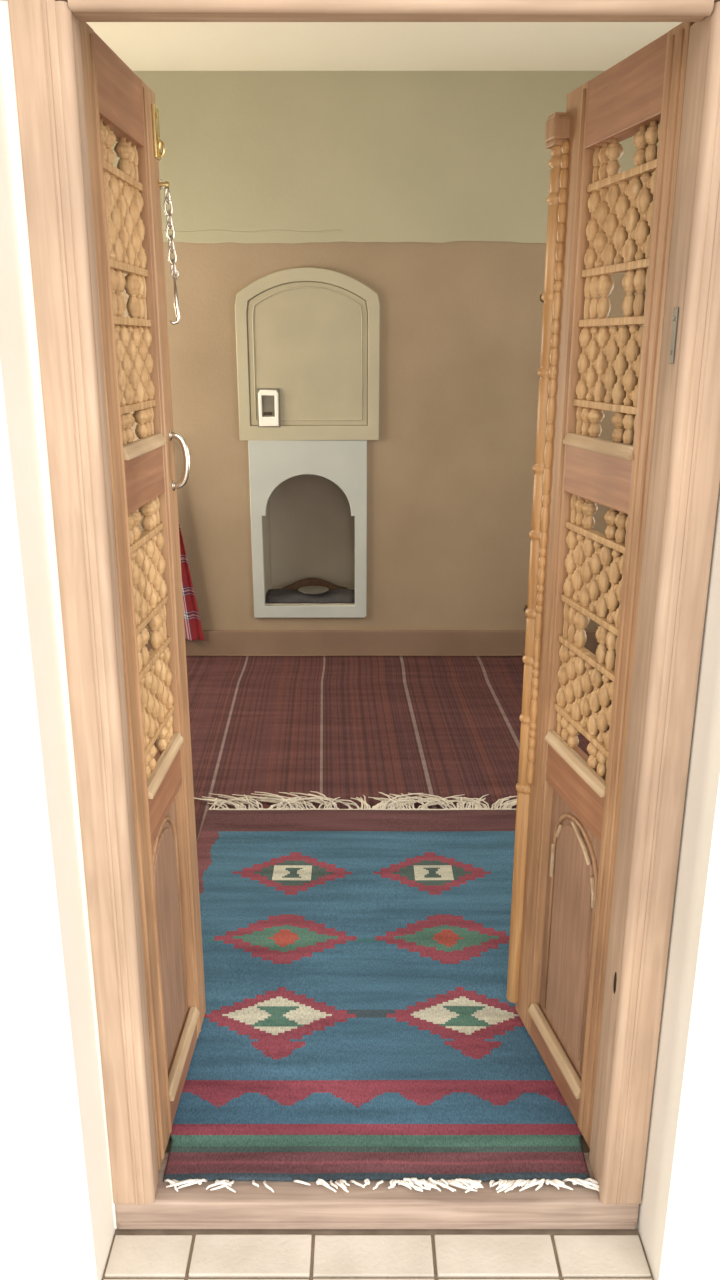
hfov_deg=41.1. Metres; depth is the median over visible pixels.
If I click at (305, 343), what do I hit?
upper cabinet
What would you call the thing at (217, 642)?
baseboard
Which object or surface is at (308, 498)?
wall niche
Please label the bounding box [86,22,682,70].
ceiling
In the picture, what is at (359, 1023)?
rug
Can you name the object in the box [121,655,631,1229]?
floor
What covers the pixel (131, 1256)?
tile floor
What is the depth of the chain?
1.75 m
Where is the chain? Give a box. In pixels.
[160,180,179,324]
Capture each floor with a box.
[104,1235,651,1279]
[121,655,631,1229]
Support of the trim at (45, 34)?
attached to the wall at (58, 1221)
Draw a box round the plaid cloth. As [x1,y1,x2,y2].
[178,519,204,640]
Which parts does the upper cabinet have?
cupboard door, door moulding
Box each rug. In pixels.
[154,656,614,840]
[163,791,598,1192]
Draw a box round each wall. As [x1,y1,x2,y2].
[0,0,719,1279]
[111,71,658,629]
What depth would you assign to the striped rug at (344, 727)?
3.90 m
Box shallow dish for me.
[298,586,328,594]
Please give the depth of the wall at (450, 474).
4.36 m
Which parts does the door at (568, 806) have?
rail, panel, arch moulding, rail, rail, rail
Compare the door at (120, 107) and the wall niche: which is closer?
the door at (120, 107)
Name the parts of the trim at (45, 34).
bead moulding, sill, bead moulding, bead moulding, keeper plate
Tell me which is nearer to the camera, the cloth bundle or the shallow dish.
the shallow dish
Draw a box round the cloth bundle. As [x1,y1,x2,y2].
[281,578,346,589]
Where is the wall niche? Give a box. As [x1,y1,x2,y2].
[248,440,366,617]
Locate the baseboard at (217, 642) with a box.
[145,630,615,654]
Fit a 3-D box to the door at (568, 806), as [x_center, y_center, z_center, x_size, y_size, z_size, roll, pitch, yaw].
[0.407,0.007,1.772,0.064,1.891,0.471,-4,17,-12]
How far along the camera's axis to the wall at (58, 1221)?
1.47 m
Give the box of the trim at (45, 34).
[8,0,719,1228]
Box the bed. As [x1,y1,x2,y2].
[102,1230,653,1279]
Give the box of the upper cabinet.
[235,267,379,439]
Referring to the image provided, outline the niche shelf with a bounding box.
[266,589,354,602]
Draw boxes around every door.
[80,22,205,1169]
[506,22,694,1148]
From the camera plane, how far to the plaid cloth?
4.74 m
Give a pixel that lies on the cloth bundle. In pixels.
(308, 581)
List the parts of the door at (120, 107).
rail, rail, rail, panel, arch moulding, handle, rail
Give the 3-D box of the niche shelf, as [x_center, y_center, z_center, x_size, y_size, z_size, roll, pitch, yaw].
[-0.250,-0.231,4.897,0.444,0.038,0.204,0,17,0]

